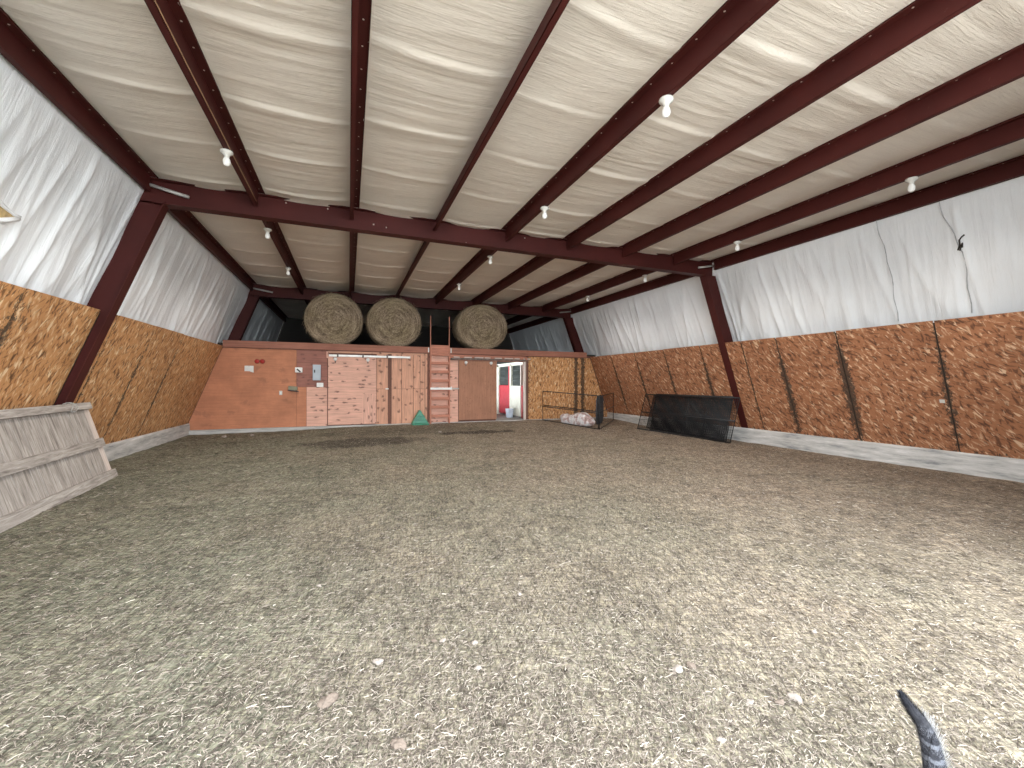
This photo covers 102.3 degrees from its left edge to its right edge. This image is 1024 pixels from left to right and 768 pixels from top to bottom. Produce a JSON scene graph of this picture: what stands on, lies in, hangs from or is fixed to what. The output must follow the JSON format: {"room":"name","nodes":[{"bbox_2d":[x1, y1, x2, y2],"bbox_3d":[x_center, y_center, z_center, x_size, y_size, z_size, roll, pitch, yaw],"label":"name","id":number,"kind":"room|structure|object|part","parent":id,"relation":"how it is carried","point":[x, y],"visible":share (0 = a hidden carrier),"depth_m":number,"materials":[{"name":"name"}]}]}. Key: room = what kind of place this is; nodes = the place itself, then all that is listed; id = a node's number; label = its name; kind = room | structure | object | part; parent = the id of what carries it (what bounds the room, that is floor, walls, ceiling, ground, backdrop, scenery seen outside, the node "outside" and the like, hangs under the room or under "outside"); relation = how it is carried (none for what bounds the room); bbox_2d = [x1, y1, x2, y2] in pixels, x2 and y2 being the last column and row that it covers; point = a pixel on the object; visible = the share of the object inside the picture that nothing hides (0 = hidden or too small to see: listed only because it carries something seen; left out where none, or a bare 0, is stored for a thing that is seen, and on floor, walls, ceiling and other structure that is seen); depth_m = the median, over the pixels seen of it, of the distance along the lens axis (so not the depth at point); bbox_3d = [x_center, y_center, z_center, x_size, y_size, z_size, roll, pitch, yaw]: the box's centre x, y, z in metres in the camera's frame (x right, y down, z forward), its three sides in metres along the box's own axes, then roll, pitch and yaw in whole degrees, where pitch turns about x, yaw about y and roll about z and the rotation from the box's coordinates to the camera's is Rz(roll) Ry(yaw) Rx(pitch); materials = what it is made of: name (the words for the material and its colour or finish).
{"room":"farm building","nodes":[
{"label":"farm building","id":0,"kind":"room"},
{"bbox_2d":[0,54,282,460],"bbox_3d":[-6.656,-0.689,8.086,1.626,4.350,18.780,0,0,-22],"label":"wall","id":1,"kind":"structure","parent":0,"point":[66,207],"depth_m":4.93,"materials":[{"name":"white vinyl insulation sheeting"},{"name":"osb wood panels"}]},
{"bbox_2d":[55,200,168,404],"bbox_3d":[-5.404,-0.698,5.234,1.664,3.445,0.170,0,0,-22],"label":"steel column","id":2,"kind":"structure","parent":1,"relation":"attached to","point":[110,292],"depth_m":5.34,"materials":[{"name":"brown metal"}]},
{"bbox_2d":[140,177,713,276],"bbox_3d":[-0.246,-2.536,7.271,10.046,0.322,0.170,0,0,-22],"label":"steel beam","id":3,"kind":"structure","parent":2,"relation":"on","point":[233,203],"depth_m":6.59,"materials":[{"name":"brown metal"}]},
{"bbox_2d":[0,7,157,190],"bbox_3d":[-3.581,-2.611,2.537,0.135,0.200,6.168,0,0,-22],"label":"purlin","id":4,"kind":"object","parent":3,"relation":"on","point":[16,47],"visible":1,"depth_m":3.77,"materials":[{"name":"red metal"}]},
{"bbox_2d":[149,183,189,198],"bbox_3d":[-4.546,-2.558,5.462,0.454,0.142,0.043,0,0,-22],"label":"brace","id":5,"kind":"object","parent":4,"relation":"attached to","point":[150,184],"visible":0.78,"depth_m":5.45,"materials":[{"name":"grey metal"}]},
{"bbox_2d":[144,0,264,205],"bbox_3d":[-2.447,-2.608,2.986,0.135,0.200,6.168,0,0,-22],"label":"purlin","id":6,"kind":"object","parent":3,"relation":"on","point":[173,12],"visible":1,"depth_m":3.58,"materials":[{"name":"red metal"}]},
{"bbox_2d":[154,0,256,201],"bbox_3d":[-2.422,-2.515,2.906,0.009,0.013,6.000,0,0,-22],"label":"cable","id":7,"kind":"object","parent":6,"relation":"attached to","point":[154,0],"visible":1,"depth_m":3.35,"materials":[{"name":"brown"}]},
{"bbox_2d":[220,148,233,166],"bbox_3d":[-3.079,-2.432,4.453,0.124,0.158,0.124,0,0,-22],"label":"light bulb","id":8,"kind":"object","parent":6,"relation":"attached to","point":[227,153],"visible":1,"depth_m":4.43,"materials":[{"name":"white glass"}]},
{"bbox_3d":[-3.079,-2.402,4.453,0.072,0.098,0.071,0,0,-22],"label":"bulb","id":9,"kind":"part","parent":8,"relation":"part of","materials":[{"name":"glass"}]},
{"bbox_2d":[167,209,256,290],"bbox_3d":[-5.902,-2.627,8.397,0.135,0.200,6.077,0,0,-22],"label":"purlin","id":10,"kind":"object","parent":3,"relation":"attached to","point":[186,219],"visible":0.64,"depth_m":7.69,"materials":[{"name":"red metal"}]},
{"bbox_2d":[253,288,272,292],"bbox_3d":[-6.826,-2.564,11.288,0.502,0.123,0.043,0,0,-22],"label":"brace","id":11,"kind":"object","parent":10,"relation":"attached to","point":[253,288],"visible":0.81,"depth_m":11.28,"materials":[{"name":"grey metal"}]},
{"bbox_2d":[262,221,305,293],"bbox_3d":[-4.767,-2.624,8.846,0.135,0.200,6.077,0,0,-22],"label":"purlin","id":12,"kind":"object","parent":3,"relation":"attached to","point":[276,234],"visible":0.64,"depth_m":8.21,"materials":[{"name":"red metal"}]},
{"bbox_2d":[263,228,271,238],"bbox_3d":[-3.970,-2.438,6.703,0.124,0.158,0.124,0,0,-22],"label":"light bulb","id":13,"kind":"object","parent":12,"relation":"attached to","point":[267,230],"visible":1,"depth_m":6.68,"materials":[{"name":"white glass"}]},
{"bbox_2d":[285,267,290,274],"bbox_3d":[-4.872,-2.445,8.981,0.124,0.158,0.124,0,0,-22],"label":"light bulb","id":14,"kind":"object","parent":12,"relation":"attached to","point":[288,269],"visible":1,"depth_m":8.95,"materials":[{"name":"white glass"}]},
{"bbox_2d":[349,232,357,297],"bbox_3d":[-3.596,-2.621,9.310,0.135,0.200,6.077,0,0,-22],"label":"purlin","id":15,"kind":"object","parent":3,"relation":"attached to","point":[353,236],"visible":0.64,"depth_m":8.85,"materials":[{"name":"red metal"}]},
{"bbox_2d":[350,0,371,219],"bbox_3d":[-1.276,-2.604,3.450,0.135,0.200,6.168,0,0,-22],"label":"purlin","id":16,"kind":"object","parent":3,"relation":"on","point":[360,9],"visible":1,"depth_m":3.63,"materials":[{"name":"red metal"}]},
{"bbox_2d":[396,241,429,297],"bbox_3d":[-2.415,-2.618,9.777,0.135,0.200,6.077,0,0,-22],"label":"purlin","id":17,"kind":"object","parent":3,"relation":"attached to","point":[425,244],"visible":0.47,"depth_m":8.99,"materials":[{"name":"red metal"}]},
{"bbox_2d":[433,249,496,303],"bbox_3d":[-1.313,-2.615,10.214,0.135,0.200,6.077,0,0,-22],"label":"purlin","id":18,"kind":"object","parent":3,"relation":"on","point":[480,257],"visible":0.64,"depth_m":9.70,"materials":[{"name":"red metal"}]},
{"bbox_2d":[487,255,492,263],"bbox_3d":[-0.428,-2.429,8.105,0.124,0.158,0.124,0,0,-22],"label":"light bulb","id":19,"kind":"object","parent":18,"relation":"attached to","point":[490,257],"visible":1,"depth_m":8.08,"materials":[{"name":"white glass"}]},
{"bbox_2d":[433,0,569,230],"bbox_3d":[-0.095,-2.601,3.917,0.135,0.200,6.168,0,0,-22],"label":"purlin","id":20,"kind":"object","parent":3,"relation":"on","point":[556,8],"visible":1,"depth_m":3.61,"materials":[{"name":"red metal"}]},
{"bbox_2d":[471,256,554,304],"bbox_3d":[-0.179,-2.612,10.663,0.135,0.200,6.077,0,0,-22],"label":"purlin","id":21,"kind":"object","parent":3,"relation":"attached to","point":[536,262],"visible":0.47,"depth_m":10.10,"materials":[{"name":"red metal"}]},
{"bbox_2d":[506,263,606,309],"bbox_3d":[0.983,-2.608,11.123,0.135,0.200,6.077,0,0,-22],"label":"purlin","id":22,"kind":"object","parent":3,"relation":"on","point":[587,268],"visible":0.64,"depth_m":10.67,"materials":[{"name":"red metal"}]},
{"bbox_2d":[540,269,655,311],"bbox_3d":[2.174,-2.605,11.594,0.135,0.200,6.077,0,0,-22],"label":"purlin","id":23,"kind":"object","parent":3,"relation":"on","point":[633,274],"visible":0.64,"depth_m":11.15,"materials":[{"name":"red metal"}]},
{"bbox_2d":[569,273,694,313],"bbox_3d":[3.215,-2.602,12.006,0.135,0.200,6.077,0,0,-22],"label":"purlin","id":24,"kind":"object","parent":3,"relation":"attached to","point":[671,278],"visible":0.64,"depth_m":11.56,"materials":[{"name":"red metal"}]},
{"bbox_2d":[501,0,779,240],"bbox_3d":[1.007,-2.598,4.354,0.135,0.200,6.168,0,0,-22],"label":"purlin","id":25,"kind":"object","parent":3,"relation":"on","point":[733,18],"visible":1,"depth_m":3.69,"materials":[{"name":"red metal"}]},
{"bbox_2d":[540,206,548,218],"bbox_3d":[0.463,-2.422,5.855,0.124,0.158,0.124,0,0,-22],"label":"light bulb","id":26,"kind":"object","parent":25,"relation":"attached to","point":[544,209],"visible":1,"depth_m":5.83,"materials":[{"name":"white glass"}]},
{"bbox_3d":[0.463,-2.392,5.855,0.072,0.098,0.071,0,0,-22],"label":"bulb","id":27,"kind":"part","parent":26,"relation":"part of","materials":[{"name":"glass"}]},
{"bbox_2d":[659,94,673,117],"bbox_3d":[1.350,-2.416,3.615,0.124,0.158,0.124,0,0,-22],"label":"light bulb","id":28,"kind":"object","parent":25,"relation":"attached to","point":[665,101],"visible":1,"depth_m":3.59,"materials":[{"name":"white glass"}]},
{"bbox_3d":[1.350,-2.386,3.615,0.072,0.098,0.071,0,0,-22],"label":"bulb","id":29,"kind":"part","parent":28,"relation":"part of","materials":[{"name":"glass"}]},
{"bbox_2d":[563,0,982,249],"bbox_3d":[2.141,-2.595,4.803,0.135,0.200,6.168,0,0,-22],"label":"purlin","id":30,"kind":"object","parent":3,"relation":"on","point":[918,18],"visible":1,"depth_m":3.70,"materials":[{"name":"red metal"}]},
{"bbox_2d":[619,43,1023,256],"bbox_3d":[3.304,-2.592,5.263,0.135,0.200,6.168,0,0,-22],"label":"purlin","id":31,"kind":"object","parent":3,"relation":"on","point":[1007,67],"visible":1,"depth_m":4.31,"materials":[{"name":"red metal"}]},
{"bbox_2d":[671,113,1023,264],"bbox_3d":[4.494,-2.589,5.734,0.135,0.200,6.168,0,0,-22],"label":"purlin","id":32,"kind":"object","parent":3,"relation":"on","point":[1011,130],"visible":1,"depth_m":5.27,"materials":[{"name":"red metal"}]},
{"bbox_2d":[733,241,740,250],"bbox_3d":[3.950,-2.413,7.236,0.124,0.158,0.124,0,0,-22],"label":"light bulb","id":33,"kind":"object","parent":32,"relation":"attached to","point":[736,243],"visible":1,"depth_m":7.21,"materials":[{"name":"white glass"}]},
{"bbox_2d":[905,176,918,191],"bbox_3d":[4.837,-2.406,4.995,0.124,0.158,0.124,0,0,-22],"label":"light bulb","id":34,"kind":"object","parent":32,"relation":"attached to","point":[911,180],"visible":1,"depth_m":4.97,"materials":[{"name":"white glass"}]},
{"bbox_3d":[4.837,-2.377,4.995,0.072,0.098,0.071,0,0,-22],"label":"bulb","id":35,"kind":"part","parent":34,"relation":"part of","materials":[{"name":"glass"}]},
{"bbox_2d":[711,155,1023,269],"bbox_3d":[5.535,-2.586,6.146,0.135,0.200,6.168,0,0,-22],"label":"purlin","id":36,"kind":"object","parent":3,"relation":"on","point":[1012,168],"visible":1,"depth_m":6.06,"materials":[{"name":"red metal"}]},
{"bbox_2d":[698,265,714,268],"bbox_3d":[4.223,-2.542,8.933,0.485,0.138,0.043,0,0,-22],"label":"brace","id":37,"kind":"object","parent":36,"relation":"attached to","point":[699,267],"visible":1,"depth_m":8.90,"materials":[{"name":"grey metal"}]},
{"bbox_2d":[228,295,259,339],"bbox_3d":[-7.707,-0.715,11.052,1.664,3.445,0.170,0,0,-22],"label":"steel column","id":38,"kind":"structure","parent":1,"relation":"attached to","point":[240,326],"depth_m":11.21,"materials":[{"name":"brown metal"}]},
{"bbox_2d":[248,284,570,317],"bbox_3d":[-2.549,-2.552,13.089,10.046,0.322,0.170,0,0,-22],"label":"steel beam","id":39,"kind":"structure","parent":38,"relation":"on","point":[278,292],"depth_m":12.88,"materials":[{"name":"brown metal"}]},
{"bbox_2d":[260,297,287,321],"bbox_3d":[-8.221,-2.643,14.255,0.135,0.200,6.165,0,0,-22],"label":"purlin","id":40,"kind":"object","parent":39,"relation":"on","point":[267,301],"visible":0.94,"depth_m":14.43,"materials":[{"name":"red metal"}]},
{"bbox_2d":[506,315,531,324],"bbox_3d":[-0.146,-2.622,17.453,0.135,0.200,6.165,0,0,-22],"label":"purlin","id":41,"kind":"object","parent":39,"relation":"on","point":[517,318],"visible":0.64,"depth_m":16.66,"materials":[{"name":"red metal"}]},
{"bbox_2d":[507,317,557,333],"bbox_3d":[0.895,-2.619,17.865,0.135,0.200,6.165,0,0,-22],"label":"purlin","id":42,"kind":"object","parent":39,"relation":"on","point":[543,319],"visible":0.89,"depth_m":18.11,"materials":[{"name":"red metal"}]},
{"bbox_2d":[276,318,513,385],"bbox_3d":[-4.815,-0.724,18.957,14.200,4.300,0.060,0,0,-22],"label":"wall","id":43,"kind":"structure","parent":0,"point":[292,330],"depth_m":19.00,"materials":[{"name":"black"}]},
{"bbox_2d":[188,345,607,429],"bbox_3d":[-2.300,0.109,12.335,12.306,2.170,0.100,0,0,-22],"label":"wall","id":44,"kind":"structure","parent":0,"point":[232,397],"depth_m":11.48,"materials":[{"name":"orange paint"}]},
{"bbox_2d":[245,366,253,372],"bbox_3d":[-6.728,-0.380,10.558,0.200,0.176,0.014,0,0,-19],"label":"notice","id":45,"kind":"object","parent":44,"relation":"attached to","point":[247,368],"visible":1,"depth_m":10.57,"materials":[{"name":"white paper"}]},
{"bbox_2d":[288,386,298,391],"bbox_3d":[-5.770,0.127,10.891,0.250,0.155,0.150,0,0,-22],"label":"wall bracket","id":46,"kind":"object","parent":44,"relation":"attached to","point":[290,388],"visible":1,"depth_m":10.85,"materials":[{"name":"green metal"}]},
{"bbox_2d":[295,367,302,372],"bbox_3d":[-5.659,-0.373,10.947,0.175,0.135,0.086,0,0,-22],"label":"switch box","id":47,"kind":"object","parent":44,"relation":"attached to","point":[297,369],"visible":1,"depth_m":10.94,"materials":[{"name":"white metal"}]},
{"bbox_2d":[313,365,320,379],"bbox_3d":[-5.253,-0.309,11.104,0.195,0.420,0.092,0,0,-22],"label":"breaker panel","id":48,"kind":"object","parent":44,"relation":"attached to","point":[316,368],"visible":1,"depth_m":11.08,"materials":[{"name":"grey paint"}]},
{"bbox_2d":[328,356,375,424],"bbox_3d":[-4.413,0.178,11.422,1.245,1.880,0.062,0,0,-22],"label":"door","id":49,"kind":"structure","parent":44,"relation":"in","point":[351,380],"depth_m":11.42,"materials":[{"name":"brown wood"}]},
{"bbox_2d":[326,351,409,357],"bbox_3d":[-3.997,-0.791,11.595,2.220,0.180,0.102,0,0,-22],"label":"door track","id":50,"kind":"object","parent":44,"relation":"attached to","point":[327,352],"visible":1,"depth_m":11.49,"materials":[{"name":"white metal"}]},
{"bbox_3d":[-3.961,-0.773,11.586,2.160,0.055,0.045,0,0,-22],"label":"rail","id":51,"kind":"part","parent":50,"relation":"part of","materials":[{"name":"white metal"}]},
{"bbox_3d":[-3.503,0.141,11.834,0.090,2.000,0.055,0,0,-22],"label":"post","id":52,"kind":"part","parent":44,"relation":"part of","materials":[{"name":"brown wood"}]},
{"bbox_2d":[189,417,606,434],"bbox_3d":[-2.303,1.246,12.286,12.130,0.196,0.105,0,0,-22],"label":"trim","id":53,"kind":"structure","parent":44,"relation":"attached to","point":[244,430],"depth_m":10.78,"materials":[{"name":"concrete"}]},
{"bbox_2d":[222,340,586,357],"bbox_3d":[-2.337,-1.006,12.278,10.550,0.180,0.048,0,0,-22],"label":"trim","id":54,"kind":"structure","parent":44,"relation":"attached to","point":[226,343],"depth_m":11.71,"materials":[{"name":"brown wood"}]},
{"bbox_3d":[-2.489,0.123,12.241,0.045,2.040,0.045,0,0,-22],"label":"post","id":55,"kind":"part","parent":44,"relation":"part of","materials":[{"name":"wood"}]},
{"bbox_2d":[451,357,530,360],"bbox_3d":[-0.624,-0.799,12.923,2.630,0.125,0.095,0,0,-22],"label":"door track","id":56,"kind":"object","parent":44,"relation":"attached to","point":[453,358],"visible":1,"depth_m":12.88,"materials":[{"name":"metal"}]},
{"bbox_2d":[459,360,496,419],"bbox_3d":[-1.044,0.192,12.753,1.210,1.810,0.057,0,0,-22],"label":"door","id":57,"kind":"structure","parent":56,"relation":"hanging from","point":[477,379],"depth_m":12.75,"materials":[{"name":"brown wood"}]},
{"bbox_3d":[0.489,0.127,13.420,0.070,2.050,0.045,0,0,-22],"label":"post","id":58,"kind":"part","parent":44,"relation":"part of","materials":[{"name":"wood"}]},
{"bbox_2d":[217,342,595,363],"bbox_3d":[-3.595,-1.010,15.607,11.200,0.050,7.065,0,0,-22],"label":"floor","id":59,"kind":"structure","parent":0,"point":[218,343],"depth_m":18.77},
{"bbox_2d":[302,291,363,343],"bbox_3d":[-5.007,-1.784,11.615,1.627,1.576,0.770,0,0,-22],"label":"hay bale","id":60,"kind":"object","parent":59,"relation":"on","point":[329,318],"visible":0.98,"depth_m":11.30},
{"bbox_2d":[364,296,421,345],"bbox_3d":[-3.504,-1.788,12.211,1.668,1.561,0.754,0,0,-22],"label":"hay bale","id":61,"kind":"object","parent":59,"relation":"on","point":[393,321],"visible":0.91,"depth_m":11.89},
{"bbox_2d":[452,303,507,348],"bbox_3d":[-1.018,-1.780,13.198,1.782,1.551,0.760,0,0,-22],"label":"hay bale","id":62,"kind":"object","parent":59,"relation":"on","point":[479,326],"visible":0.95,"depth_m":12.87},
{"bbox_2d":[0,413,1023,767],"bbox_3d":[-1.058,1.237,9.678,13.365,0.160,19.970,0,0,-22],"label":"floor","id":63,"kind":"structure","parent":0,"point":[623,426],"depth_m":2.59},
{"bbox_2d":[0,402,117,532],"bbox_3d":[-4.938,0.764,4.273,0.354,1.064,3.008,0,0,-26],"label":"board panel","id":64,"kind":"object","parent":63,"relation":"on","point":[52,455],"visible":0.98,"depth_m":4.43,"materials":[{"name":"grey wood"}]},
{"bbox_3d":[-5.043,0.297,4.213,0.070,0.098,2.993,0,0,-26],"label":"rail","id":65,"kind":"part","parent":64,"relation":"part of","materials":[{"name":"grey wood"}]},
{"bbox_3d":[-4.920,0.791,4.271,0.072,0.121,2.988,0,0,-26],"label":"rail","id":66,"kind":"part","parent":64,"relation":"part of","materials":[{"name":"grey wood"}]},
{"bbox_3d":[-4.814,1.227,4.335,0.074,0.126,3.008,0,0,-26],"label":"rail","id":67,"kind":"part","parent":64,"relation":"part of","materials":[{"name":"grey wood"}]},
{"bbox_2d":[317,692,338,708],"bbox_3d":[-0.744,1.286,1.673,0.056,0.051,0.080,0,0,18],"label":"dung","id":68,"kind":"object","parent":63,"relation":"on","point":[327,701],"visible":0.99,"depth_m":1.66,"materials":[{"name":"beige"}]},
{"bbox_2d":[373,658,383,665],"bbox_3d":[-0.620,1.286,1.912,0.051,0.025,0.036,0,0,2],"label":"clod","id":69,"kind":"object","parent":63,"relation":"on","point":[379,661],"visible":1,"depth_m":1.90,"materials":[{"name":"white"}]},
{"bbox_2d":[390,738,406,750],"bbox_3d":[-0.404,1.284,1.469,0.041,0.030,0.061,0,0,-43],"label":"dung","id":70,"kind":"object","parent":63,"relation":"on","point":[400,743],"visible":1,"depth_m":1.47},
{"bbox_2d":[411,410,428,424],"bbox_3d":[-2.649,0.992,11.872,0.494,0.470,0.298,0,0,-22],"label":"cone","id":71,"kind":"object","parent":63,"relation":"on","point":[419,419],"visible":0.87,"depth_m":11.82,"materials":[{"name":"green plastic"}]},
{"bbox_2d":[411,423,428,424],"bbox_3d":[-2.650,1.175,11.872,0.494,0.105,0.298,0,0,-22],"label":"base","id":72,"kind":"object","parent":71,"relation":"attached to","point":[411,423],"depth_m":11.74,"materials":[{"name":"green plastic"}]},
{"bbox_2d":[429,316,449,423],"bbox_3d":[-2.144,-0.420,12.284,0.605,3.190,0.083,0,0,-22],"label":"wooden ladder","id":73,"kind":"object","parent":63,"relation":"on","point":[435,350],"visible":0.98,"depth_m":12.25,"materials":[{"name":"brown wood"}]},
{"bbox_3d":[-2.407,0.039,12.184,0.045,2.270,0.078,0,0,-22],"label":"rail","id":74,"kind":"part","parent":73,"relation":"part of","materials":[{"name":"brown wood"}]},
{"bbox_3d":[-2.406,-1.556,12.189,0.026,0.920,0.045,0,0,-22],"label":"grab rail","id":75,"kind":"part","parent":73,"relation":"part of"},
{"bbox_2d":[430,386,458,389],"bbox_3d":[-1.999,0.125,12.293,0.865,0.110,0.040,0,0,-22],"label":"bar","id":76,"kind":"object","parent":73,"relation":"attached to","point":[451,388],"visible":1,"depth_m":12.26,"materials":[{"name":"white metal"}]},
{"bbox_3d":[-1.886,0.040,12.390,0.045,2.270,0.078,0,0,-22],"label":"rail","id":77,"kind":"part","parent":73,"relation":"part of","materials":[{"name":"brown wood"}]},
{"bbox_3d":[-1.885,-1.555,12.395,0.026,0.920,0.045,0,0,-22],"label":"grab rail","id":78,"kind":"part","parent":73,"relation":"part of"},
{"bbox_2d":[505,408,513,417],"bbox_3d":[-0.084,1.000,14.221,0.308,0.305,0.304,0,0,-22],"label":"bucket","id":79,"kind":"object","parent":63,"relation":"on","point":[509,411],"visible":1,"depth_m":14.12,"materials":[{"name":"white plastic"}]},
{"bbox_2d":[497,362,522,417],"bbox_3d":[-0.079,0.198,14.812,0.100,1.900,2.800,0,0,-22],"label":"stall","id":80,"kind":"object","parent":63,"relation":"on","point":[508,374],"visible":0.97,"depth_m":14.61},
{"bbox_3d":[-0.543,0.204,15.956,0.080,1.880,0.330,0,0,-22],"label":"post","id":81,"kind":"part","parent":80,"relation":"part of","materials":[{"name":"wood"}]},
{"bbox_3d":[-0.286,0.566,15.333,0.040,1.040,1.000,0,0,-22],"label":"red panel","id":82,"kind":"part","parent":80,"relation":"part of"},
{"bbox_2d":[500,366,507,384],"bbox_3d":[-0.283,-0.299,15.332,0.023,0.710,1.000,0,0,-22],"label":"window","id":83,"kind":"structure","parent":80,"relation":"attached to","point":[503,369],"depth_m":15.32,"materials":[{"name":"grey glass"}]},
{"bbox_3d":[-0.076,0.218,14.791,0.070,1.860,0.120,0,0,-22],"label":"post","id":84,"kind":"part","parent":80,"relation":"part of","materials":[{"name":"wood"}]},
{"bbox_3d":[-0.085,-0.698,14.807,0.080,0.110,2.800,0,0,-22],"label":"rail","id":85,"kind":"part","parent":80,"relation":"part of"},
{"bbox_3d":[-0.029,0.208,14.659,0.080,1.880,0.120,0,0,-22],"label":"post","id":86,"kind":"part","parent":80,"relation":"part of","materials":[{"name":"white wood"}]},
{"bbox_3d":[0.145,0.574,14.202,0.050,1.030,0.860,0,0,-22],"label":"stall door","id":87,"kind":"part","parent":80,"relation":"part of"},
{"bbox_2d":[512,365,519,385],"bbox_3d":[0.159,-0.296,14.216,0.023,0.710,0.800,0,0,-22],"label":"window","id":88,"kind":"structure","parent":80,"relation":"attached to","point":[515,368],"depth_m":14.21,"materials":[{"name":"grey glass"}]},
{"bbox_3d":[0.318,-0.300,13.800,0.070,0.700,0.050,0,0,-22],"label":"post","id":89,"kind":"part","parent":80,"relation":"part of","materials":[{"name":"wood"}]},
{"bbox_3d":[0.364,0.591,13.692,0.040,1.080,0.190,0,0,-22],"label":"red panel","id":90,"kind":"part","parent":80,"relation":"part of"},
{"bbox_2d":[0,423,1023,767],"bbox_3d":[-0.035,1.245,6.525,11.710,0.152,11.927,0,0,-22],"label":"straw","id":91,"kind":"object","parent":63,"relation":"on","point":[626,762],"visible":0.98,"depth_m":2.02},
{"bbox_2d":[542,391,598,428],"bbox_3d":[1.711,0.748,12.489,0.028,1.050,2.308,0,0,-38],"label":"panel","id":92,"kind":"object","parent":63,"relation":"on","point":[568,409],"visible":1,"depth_m":12.41,"materials":[{"name":"black metal"}]},
{"bbox_3d":[1.711,0.775,12.489,0.025,0.119,2.298,0,0,-38],"label":"cross rail","id":93,"kind":"part","parent":92,"relation":"part of","materials":[{"name":"black metal"}]},
{"bbox_3d":[1.711,0.729,12.489,0.025,0.119,2.298,0,0,-38],"label":"cross rail","id":94,"kind":"part","parent":92,"relation":"part of","materials":[{"name":"black metal"}]},
{"bbox_2d":[560,412,594,425],"bbox_3d":[1.981,1.043,12.564,0.462,0.403,1.320,0,0,-37],"label":"bag","id":95,"kind":"object","parent":63,"relation":"on","point":[583,418],"visible":0.82,"depth_m":12.26,"materials":[{"name":"white plastic"}]},
{"bbox_2d":[596,395,603,423],"bbox_3d":[2.726,0.786,12.787,0.043,0.900,0.500,0,0,38],"label":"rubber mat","id":96,"kind":"object","parent":63,"relation":"on","point":[601,418],"visible":0.66,"depth_m":12.79,"materials":[{"name":"black rubber"}]},
{"bbox_2d":[599,393,613,428],"bbox_3d":[2.903,0.778,12.628,0.024,0.992,2.300,0,0,23],"label":"panel","id":97,"kind":"object","parent":63,"relation":"on","point":[610,393],"visible":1,"depth_m":12.53,"materials":[{"name":"black metal"}]},
{"bbox_2d":[672,664,682,673],"bbox_3d":[0.756,1.296,1.873,0.056,0.028,0.040,0,0,-29],"label":"clod","id":98,"kind":"object","parent":63,"relation":"on","point":[677,668],"visible":1,"depth_m":1.86,"materials":[{"name":"white"}]},
{"bbox_2d":[637,394,739,442],"bbox_3d":[4.365,0.801,10.593,0.301,1.015,3.133,0,0,-22],"label":"panel","id":99,"kind":"object","parent":63,"relation":"on","point":[661,395],"visible":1,"depth_m":10.35,"materials":[{"name":"black metal"}]},
{"bbox_3d":[4.360,0.821,10.591,0.029,0.029,3.100,0,0,-22],"label":"cross rail","id":100,"kind":"part","parent":99,"relation":"part of","materials":[{"name":"black metal"}]},
{"bbox_2d":[646,395,731,439],"bbox_3d":[4.465,0.809,10.659,0.251,0.974,2.679,0,0,-22],"label":"panel","id":101,"kind":"object","parent":63,"relation":"on","point":[721,400],"visible":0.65,"depth_m":10.52,"materials":[{"name":"black metal"}]},
{"bbox_2d":[650,394,732,440],"bbox_3d":[4.463,0.789,10.514,0.300,1.024,2.550,0,0,-22],"label":"panel","id":102,"kind":"object","parent":63,"relation":"on","point":[666,397],"visible":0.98,"depth_m":10.30,"materials":[{"name":"black metal"}]},
{"bbox_3d":[4.464,0.789,10.514,0.023,0.023,2.500,0,0,-22],"label":"cross rail","id":103,"kind":"part","parent":102,"relation":"part of","materials":[{"name":"black metal"}]},
{"bbox_2d":[686,661,696,669],"bbox_3d":[0.825,1.296,1.899,0.037,0.024,0.050,0,0,-25],"label":"dung","id":104,"kind":"object","parent":63,"relation":"on","point":[689,664],"visible":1,"depth_m":1.89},
{"bbox_2d":[716,737,726,743],"bbox_3d":[0.760,1.294,1.498,0.040,0.018,0.025,0,0,2],"label":"clod","id":105,"kind":"object","parent":63,"relation":"on","point":[720,739],"visible":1,"depth_m":1.49,"materials":[{"name":"white"}]},
{"bbox_2d":[746,699,753,704],"bbox_3d":[0.968,1.293,1.678,0.035,0.018,0.024,0,0,-25],"label":"clod","id":106,"kind":"object","parent":63,"relation":"on","point":[749,701],"visible":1,"depth_m":1.67,"materials":[{"name":"white"}]},
{"bbox_2d":[774,699,784,705],"bbox_3d":[1.091,1.300,1.685,0.037,0.021,0.028,0,0,26],"label":"dung","id":107,"kind":"object","parent":63,"relation":"on","point":[778,701],"visible":1,"depth_m":1.68,"materials":[{"name":"beige"}]},
{"bbox_2d":[787,693,802,703],"bbox_3d":[1.171,1.298,1.706,0.041,0.025,0.057,0,0,-20],"label":"clod","id":108,"kind":"object","parent":63,"relation":"on","point":[797,698],"visible":1,"depth_m":1.70,"materials":[{"name":"white"}]},
{"bbox_2d":[896,689,952,767],"bbox_3d":[1.256,1.059,0.900,0.611,0.485,0.176,0,0,36],"label":"cat","id":109,"kind":"object","parent":63,"relation":"on","point":[932,751],"visible":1,"depth_m":1.06},
{"bbox_2d":[0,0,1023,328],"bbox_3d":[-1.321,-2.691,10.181,9.715,0.071,18.918,0,0,-22],"label":"ceiling","id":110,"kind":"structure","parent":0,"point":[439,70],"depth_m":4.03,"materials":[{"name":"plastic"}]},
{"bbox_2d":[509,176,1023,482],"bbox_3d":[3.979,-0.660,12.297,1.670,4.350,18.780,0,0,-22],"label":"wall","id":111,"kind":"structure","parent":0,"point":[849,343],"depth_m":6.92,"materials":[{"name":"oriented strand board wood"},{"name":"white vinyl"}]},
{"bbox_2d":[563,317,583,351],"bbox_3d":[2.661,-0.686,15.157,1.754,3.445,0.170,0,0,-22],"label":"steel column","id":112,"kind":"structure","parent":111,"relation":"attached to","point":[569,323],"depth_m":14.98,"materials":[{"name":"brown metal"}]},
{"bbox_2d":[700,273,747,427],"bbox_3d":[4.965,-0.670,9.340,1.754,3.445,0.170,0,0,-22],"label":"steel column","id":113,"kind":"structure","parent":111,"relation":"attached to","point":[710,287],"depth_m":9.22,"materials":[{"name":"brown metal"}]}
]}

